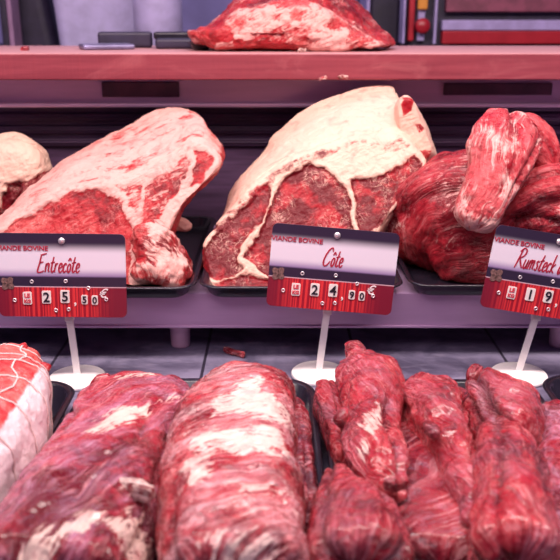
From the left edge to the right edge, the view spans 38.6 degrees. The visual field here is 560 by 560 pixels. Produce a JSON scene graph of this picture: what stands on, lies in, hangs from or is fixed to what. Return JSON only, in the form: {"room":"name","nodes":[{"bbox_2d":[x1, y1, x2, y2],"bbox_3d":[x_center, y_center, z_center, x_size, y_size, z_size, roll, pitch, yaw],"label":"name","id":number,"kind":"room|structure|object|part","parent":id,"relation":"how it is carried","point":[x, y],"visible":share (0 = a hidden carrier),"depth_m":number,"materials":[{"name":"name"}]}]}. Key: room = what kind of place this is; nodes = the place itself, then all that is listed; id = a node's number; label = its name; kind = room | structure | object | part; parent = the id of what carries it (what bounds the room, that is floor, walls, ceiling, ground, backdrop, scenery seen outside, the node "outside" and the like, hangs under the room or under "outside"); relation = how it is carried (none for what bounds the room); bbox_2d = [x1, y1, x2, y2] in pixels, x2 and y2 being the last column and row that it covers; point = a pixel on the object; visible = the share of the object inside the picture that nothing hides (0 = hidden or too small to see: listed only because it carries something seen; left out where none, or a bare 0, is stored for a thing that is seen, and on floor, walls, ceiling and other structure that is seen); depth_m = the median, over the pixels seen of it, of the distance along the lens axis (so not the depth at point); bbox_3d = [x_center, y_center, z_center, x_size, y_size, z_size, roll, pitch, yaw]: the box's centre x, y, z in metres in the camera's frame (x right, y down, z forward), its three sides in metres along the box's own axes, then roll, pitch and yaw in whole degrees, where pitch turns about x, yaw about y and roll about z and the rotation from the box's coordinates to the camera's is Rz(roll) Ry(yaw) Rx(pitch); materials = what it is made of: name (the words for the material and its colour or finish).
{"room":"food shop","nodes":[
{"label":"food shop","id":0,"kind":"room"},
{"bbox_2d":[0,0,232,42],"bbox_3d":[0.000,-1.125,2.736,3.200,2.900,0.100,0,18,0],"label":"wall","id":1,"kind":"structure","parent":0,"point":[195,13],"depth_m":2.75,"materials":[{"name":"paint"}]},
{"bbox_2d":[0,328,559,470],"bbox_3d":[0.000,0.135,0.713,1.500,0.030,0.970,0,18,0],"label":"display counter surface","id":2,"kind":"structure","parent":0,"point":[450,352],"depth_m":0.86,"materials":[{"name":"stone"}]},
{"bbox_2d":[51,381,74,433],"bbox_3d":[-0.289,0.173,0.507,0.222,0.026,0.455,0,18,0],"label":"tray","id":3,"kind":"object","parent":2,"relation":"on","point":[63,393],"visible":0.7,"depth_m":0.70,"materials":[{"name":"black plastic"}]},
{"bbox_2d":[0,342,52,502],"bbox_3d":[-0.209,0.111,0.570,0.095,0.094,0.234,0,18,0],"label":"netted roast","id":4,"kind":"object","parent":3,"relation":"on","point":[26,390],"visible":0.84,"depth_m":0.55,"materials":[{"name":"food"}]},
{"bbox_2d":[0,233,126,391],"bbox_3d":[-0.202,0.027,0.757,0.120,0.148,0.054,0,18,0],"label":"price sign","id":5,"kind":"object","parent":2,"relation":"on","point":[68,276],"visible":0.98,"depth_m":0.74,"materials":[{"name":"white plastic"}]},
{"bbox_3d":[-0.200,0.047,0.765,0.011,0.095,0.002,0,18,0],"label":"rod","id":6,"kind":"part","parent":5,"relation":"part of","materials":[{"name":"white plastic"}]},
{"bbox_2d":[69,378,323,559],"bbox_3d":[-0.071,0.172,0.509,0.206,0.026,0.460,0,18,0],"label":"tray","id":7,"kind":"object","parent":2,"relation":"on","point":[304,391],"visible":0.11,"depth_m":0.66,"materials":[{"name":"black plastic"}]},
{"bbox_2d":[0,371,189,559],"bbox_3d":[-0.115,0.132,0.545,0.101,0.078,0.267,1,18,2],"label":"meat","id":8,"kind":"object","parent":7,"relation":"on","point":[90,492],"visible":0.85,"depth_m":0.47,"materials":[{"name":"raw meat"},{"name":"fat"}]},
{"bbox_2d":[154,360,309,559],"bbox_3d":[-0.033,0.129,0.540,0.102,0.086,0.274,0,18,0],"label":"meat","id":9,"kind":"object","parent":7,"relation":"on","point":[231,484],"visible":1,"depth_m":0.47,"materials":[{"name":"red food"}]},
{"bbox_2d":[294,397,317,534],"bbox_3d":[0.014,0.142,0.565,0.030,0.044,0.204,-1,18,-3],"label":"meat","id":10,"kind":"object","parent":7,"relation":"on","point":[305,452],"visible":0.25,"depth_m":0.56,"materials":[{"name":"red food"}]},
{"bbox_2d":[223,346,244,357],"bbox_3d":[-0.048,0.075,0.836,0.030,0.008,0.007,12,22,33],"label":"scrap","id":11,"kind":"object","parent":2,"relation":"on","point":[228,350],"visible":1,"depth_m":0.83,"materials":[{"name":"red food"}]},
{"bbox_2d":[0,225,559,348],"bbox_3d":[0.000,0.002,0.962,1.480,0.068,0.283,0,18,0],"label":"shelf","id":12,"kind":"object","parent":2,"relation":"on","point":[198,308],"visible":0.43,"depth_m":0.83,"materials":[{"name":"metal"}]},
{"bbox_2d":[127,216,215,297],"bbox_3d":[-0.257,-0.032,0.931,0.346,0.015,0.301,0,18,0],"label":"tray","id":13,"kind":"object","parent":12,"relation":"on","point":[193,240],"visible":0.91,"depth_m":0.92,"materials":[{"name":"black plastic"}]},
{"bbox_2d":[0,132,52,214],"bbox_3d":[-0.348,-0.122,1.018,0.172,0.128,0.103,0,18,0],"label":"capped roast","id":14,"kind":"object","parent":13,"relation":"on","point":[23,162],"visible":0.51,"depth_m":0.98,"materials":[{"name":"beige food"}]},
{"bbox_2d":[0,107,224,286],"bbox_3d":[-0.218,-0.100,0.897,0.313,0.161,0.233,0,18,0],"label":"sirloin roast","id":15,"kind":"object","parent":13,"relation":"on","point":[136,182],"visible":0.91,"depth_m":0.86,"materials":[{"name":"food"}]},
{"bbox_2d":[199,268,402,296],"bbox_3d":[0.021,-0.025,0.911,0.206,0.015,0.254,0,18,0],"label":"tray","id":16,"kind":"object","parent":12,"relation":"on","point":[219,291],"visible":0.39,"depth_m":0.80,"materials":[{"name":"black plastic"}]},
{"bbox_2d":[202,85,436,285],"bbox_3d":[0.049,-0.115,0.903,0.271,0.186,0.230,-1,18,-3],"label":"rib roast","id":17,"kind":"object","parent":16,"relation":"on","point":[342,161],"visible":0.77,"depth_m":0.86,"materials":[{"name":"beige food"}]},
{"bbox_2d":[397,257,483,294],"bbox_3d":[0.237,-0.035,0.940,0.216,0.015,0.303,0,18,0],"label":"tray","id":18,"kind":"object","parent":12,"relation":"on","point":[426,282],"visible":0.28,"depth_m":0.81,"materials":[{"name":"black plastic"}]},
{"bbox_2d":[385,149,515,283],"bbox_3d":[0.185,-0.088,0.906,0.157,0.133,0.256,-11,21,-30],"label":"rump piece","id":19,"kind":"object","parent":18,"relation":"on","point":[423,218],"visible":0.46,"depth_m":0.83,"materials":[{"name":"red food"}]},
{"bbox_2d":[453,108,542,232],"bbox_3d":[0.218,-0.109,0.795,0.069,0.114,0.118,10,21,28],"label":"rump piece","id":20,"kind":"object","parent":19,"relation":"on","point":[503,147],"visible":1,"depth_m":0.77,"materials":[{"name":"red food"}]},
{"bbox_2d":[503,163,559,233],"bbox_3d":[0.278,-0.080,0.814,0.127,0.079,0.067,0,18,0],"label":"rump piece","id":21,"kind":"object","parent":19,"relation":"on","point":[536,206],"visible":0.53,"depth_m":0.79,"materials":[{"name":"red food"}]},
{"bbox_2d":[525,112,559,167],"bbox_3d":[0.264,-0.137,0.834,0.055,0.072,0.059,0,18,0],"label":"rump piece","id":22,"kind":"object","parent":19,"relation":"on","point":[549,152],"visible":0.3,"depth_m":0.81,"materials":[{"name":"red food"}]},
{"bbox_2d":[266,223,399,386],"bbox_3d":[0.049,0.022,0.762,0.114,0.154,0.054,7,19,20],"label":"price sign","id":23,"kind":"object","parent":2,"relation":"on","point":[327,269],"visible":0.98,"depth_m":0.75,"materials":[{"name":"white plastic"}]},
{"bbox_3d":[0.044,0.042,0.775,0.018,0.098,0.002,0,18,0],"label":"rod","id":24,"kind":"part","parent":23,"relation":"part of","materials":[{"name":"white plastic"}]},
{"bbox_2d":[306,340,559,559],"bbox_3d":[0.127,0.144,0.499,0.228,0.087,0.458,0,18,0],"label":"meat pieces","id":25,"kind":"object","parent":2,"relation":"on","point":[461,382],"depth_m":0.51,"materials":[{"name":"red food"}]},
{"bbox_3d":[0.040,0.112,0.629,0.026,0.035,0.110,0,18,0],"label":"meat strip","id":26,"kind":"part","parent":25,"relation":"part of","materials":[{"name":"red food"}]},
{"bbox_3d":[0.043,0.140,0.481,0.060,0.054,0.122,0,18,0],"label":"meat strip","id":27,"kind":"part","parent":25,"relation":"part of","materials":[{"name":"red food"}]},
{"bbox_3d":[0.068,0.105,0.599,0.056,0.060,0.231,1,18,5],"label":"meat strip","id":28,"kind":"part","parent":25,"relation":"part of","materials":[{"name":"red food"}]},
{"bbox_3d":[0.098,0.143,0.544,0.058,0.039,0.165,0,18,0],"label":"meat strip","id":29,"kind":"part","parent":25,"relation":"part of","materials":[{"name":"red food"}]},
{"bbox_3d":[0.121,0.117,0.565,0.062,0.058,0.192,0,18,0],"label":"meat strip","id":30,"kind":"part","parent":25,"relation":"part of","materials":[{"name":"red food"}]},
{"bbox_3d":[0.165,0.100,0.600,0.059,0.065,0.113,0,18,0],"label":"meat strip","id":31,"kind":"part","parent":25,"relation":"part of","materials":[{"name":"red food"}]},
{"bbox_3d":[0.142,0.134,0.499,0.055,0.068,0.163,3,18,10],"label":"meat strip","id":32,"kind":"part","parent":25,"relation":"part of","materials":[{"name":"red food"}]},
{"bbox_3d":[0.190,0.137,0.531,0.049,0.063,0.199,5,19,16],"label":"meat strip","id":33,"kind":"part","parent":25,"relation":"part of","materials":[{"name":"red food"}]},
{"bbox_2d":[480,225,559,387],"bbox_3d":[0.253,0.022,0.763,0.128,0.153,0.054,0,18,0],"label":"price sign","id":34,"kind":"object","parent":2,"relation":"on","point":[523,272],"visible":0.98,"depth_m":0.75,"materials":[{"name":"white plastic"}]},
{"bbox_3d":[0.244,0.046,0.772,0.025,0.094,0.002,0,18,0],"label":"rod","id":35,"kind":"part","parent":34,"relation":"part of","materials":[{"name":"white plastic"}]},
{"bbox_2d":[542,375,559,399],"bbox_3d":[0.336,0.171,0.513,0.208,0.026,0.468,0,18,0],"label":"tray","id":36,"kind":"object","parent":2,"relation":"on","point":[551,385],"visible":0.77,"depth_m":0.72,"materials":[{"name":"black plastic"}]},
{"bbox_2d":[0,107,559,224],"bbox_3d":[0.000,-0.147,1.103,1.500,0.262,0.033,0,18,0],"label":"wall","id":37,"kind":"structure","parent":0,"point":[244,133],"depth_m":1.07,"materials":[{"name":"metal"}]},
{"bbox_2d":[0,46,559,79],"bbox_3d":[0.000,-0.300,1.096,1.600,0.032,0.270,0,18,0],"label":"board","id":38,"kind":"object","parent":37,"relation":"on","point":[40,62],"visible":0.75,"depth_m":0.97,"materials":[{"name":"red wood"}]},
{"bbox_2d":[20,46,28,50],"bbox_3d":[-0.331,-0.300,1.039,0.012,0.007,0.005,0,18,0],"label":"scrap","id":39,"kind":"object","parent":38,"relation":"on","point":[23,48],"visible":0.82,"depth_m":1.04,"materials":[{"name":"food"}]},
{"bbox_2d":[78,31,152,49],"bbox_3d":[-0.227,-0.326,1.090,0.095,0.022,0.102,0,18,0],"label":"scraper","id":40,"kind":"object","parent":38,"relation":"on","point":[106,40],"visible":1,"depth_m":1.11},
{"bbox_3d":[-0.234,-0.315,1.078,0.068,0.007,0.055,-7,19,-19],"label":"blade","id":41,"kind":"part","parent":40,"relation":"part of","materials":[{"name":"silver metal"}]},
{"bbox_3d":[-0.217,-0.338,1.126,0.075,0.021,0.020,-2,18,-5],"label":"handle","id":42,"kind":"part","parent":40,"relation":"part of","materials":[{"name":"black plastic"}]},
{"bbox_2d":[153,31,192,48],"bbox_3d":[-0.142,-0.334,1.114,0.066,0.022,0.065,-2,18,-5],"label":"pouch","id":43,"kind":"object","parent":38,"relation":"on","point":[164,39],"visible":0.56,"depth_m":1.09,"materials":[{"name":"black plastic"}]},
{"bbox_2d":[187,41,208,49],"bbox_3d":[-0.099,-0.313,1.068,0.047,0.011,0.075,0,18,0],"label":"dish","id":44,"kind":"object","parent":38,"relation":"on","point":[194,46],"visible":0.37,"depth_m":1.04,"materials":[{"name":"black plastic"}]},
{"bbox_2d":[187,0,395,50],"bbox_3d":[0.021,-0.351,1.049,0.276,0.093,0.147,0,18,0],"label":"trimmed roast","id":45,"kind":"object","parent":38,"relation":"on","point":[245,25],"visible":0.99,"depth_m":0.99,"materials":[{"name":"red food"}]},
{"bbox_2d":[298,48,306,52],"bbox_3d":[0.028,-0.285,0.993,0.004,0.006,0.028,8,20,24],"label":"scrap","id":46,"kind":"object","parent":38,"relation":"on","point":[299,49],"visible":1,"depth_m":0.99,"materials":[{"name":"food"}]},
{"bbox_2d":[0,80,559,106],"bbox_3d":[0.000,-0.244,1.035,1.500,0.036,0.047,0,18,0],"label":"trim","id":47,"kind":"structure","parent":37,"relation":"attached to","point":[13,93],"depth_m":1.02,"materials":[{"name":"metal"}]},
{"bbox_2d":[102,82,179,96],"bbox_3d":[-0.177,-0.242,1.018,0.098,0.019,0.005,0,18,0],"label":"cover plate","id":48,"kind":"object","parent":47,"relation":"attached to","point":[109,89],"visible":1,"depth_m":1.02,"materials":[{"name":"black plastic"}]},
{"bbox_2d":[338,74,347,78],"bbox_3d":[0.076,-0.246,0.971,0.013,0.006,0.004,0,18,0],"label":"scrap","id":49,"kind":"object","parent":47,"relation":"on","point":[342,76],"visible":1,"depth_m":0.97,"materials":[{"name":"pink food"}]},
{"bbox_2d":[443,83,552,94],"bbox_3d":[0.277,-0.243,1.018,0.138,0.015,0.005,0,18,0],"label":"cover plate","id":50,"kind":"object","parent":47,"relation":"attached to","point":[449,88],"visible":1,"depth_m":1.02,"materials":[{"name":"black plastic"}]},
{"label":"outside","id":51,"kind":"structure","parent":0,"visible":0},
{"bbox_3d":[0.000,0.054,1.923,2.400,1.168,0.980,0,18,0],"label":"countertop","id":52,"kind":"structure","parent":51,"visible":0},
{"bbox_2d":[0,0,22,45],"bbox_3d":[-0.488,-0.530,1.431,0.022,0.250,0.050,0,18,0],"label":"metal post","id":53,"kind":"object","parent":52,"relation":"on","point":[9,9],"visible":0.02,"depth_m":1.43,"materials":[{"name":"silver metal"}]},
{"bbox_2d":[18,0,59,45],"bbox_3d":[-0.474,-0.540,1.570,0.115,0.182,0.212,0,18,0],"label":"crate","id":54,"kind":"object","parent":52,"relation":"on","point":[37,17],"visible":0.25,"depth_m":1.49,"materials":[{"name":"black plastic"}]},
{"bbox_2d":[53,0,133,45],"bbox_3d":[-0.303,-0.507,1.486,0.208,0.172,0.232,0,18,0],"label":"plastic tub","id":55,"kind":"object","parent":52,"relation":"on","point":[78,21],"visible":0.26,"depth_m":1.39,"materials":[{"name":"plastic"}]},
{"bbox_2d":[133,0,182,45],"bbox_3d":[-0.201,-0.448,1.316,0.080,0.165,0.080,0,18,0],"label":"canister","id":56,"kind":"object","parent":52,"relation":"on","point":[152,16],"visible":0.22,"depth_m":1.29,"materials":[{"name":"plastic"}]},
{"bbox_2d":[360,0,369,12],"bbox_3d":[0.168,-0.593,1.568,0.006,0.282,0.150,0,18,0],"label":"rail","id":57,"kind":"object","parent":52,"relation":"on","point":[365,3],"visible":0.02,"depth_m":1.52,"materials":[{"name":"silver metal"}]},
{"bbox_2d":[357,0,399,45],"bbox_3d":[0.202,-0.619,1.649,0.058,0.282,0.280,0,18,0],"label":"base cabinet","id":58,"kind":"object","parent":52,"relation":"on","point":[386,13],"visible":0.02,"depth_m":1.54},
{"bbox_2d":[398,0,559,45],"bbox_3d":[0.434,-0.518,1.539,0.427,0.139,0.252,0,18,0],"label":"machine","id":59,"kind":"object","parent":52,"relation":"on","point":[421,22],"visible":0.96,"depth_m":1.44,"materials":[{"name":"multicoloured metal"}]},
{"bbox_3d":[0.223,-0.495,1.453,0.005,0.125,0.050,0,18,0],"label":"edge rail","id":60,"kind":"part","parent":59,"relation":"part of","materials":[{"name":"silver metal"}]},
{"bbox_2d":[416,9,425,40],"bbox_3d":[0.255,-0.494,1.441,0.013,0.120,0.015,0,18,0],"label":"switch plate","id":61,"kind":"object","parent":59,"relation":"attached to","point":[420,13],"depth_m":1.45,"materials":[{"name":"silver metal"}]},
{"bbox_3d":[0.256,-0.456,1.437,0.027,0.027,0.019,0,18,0],"label":"knob","id":62,"kind":"part","parent":59,"relation":"part of","materials":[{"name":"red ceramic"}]},
{"bbox_3d":[0.280,-0.491,1.439,0.004,0.127,0.025,0,18,0],"label":"edge rail","id":63,"kind":"part","parent":59,"relation":"part of","materials":[{"name":"silver metal"}]},
{"bbox_3d":[0.466,-0.517,1.432,0.338,0.070,0.019,0,18,0],"label":"maroon panel","id":64,"kind":"part","parent":59,"relation":"part of","materials":[{"name":"red metal"}]}
]}

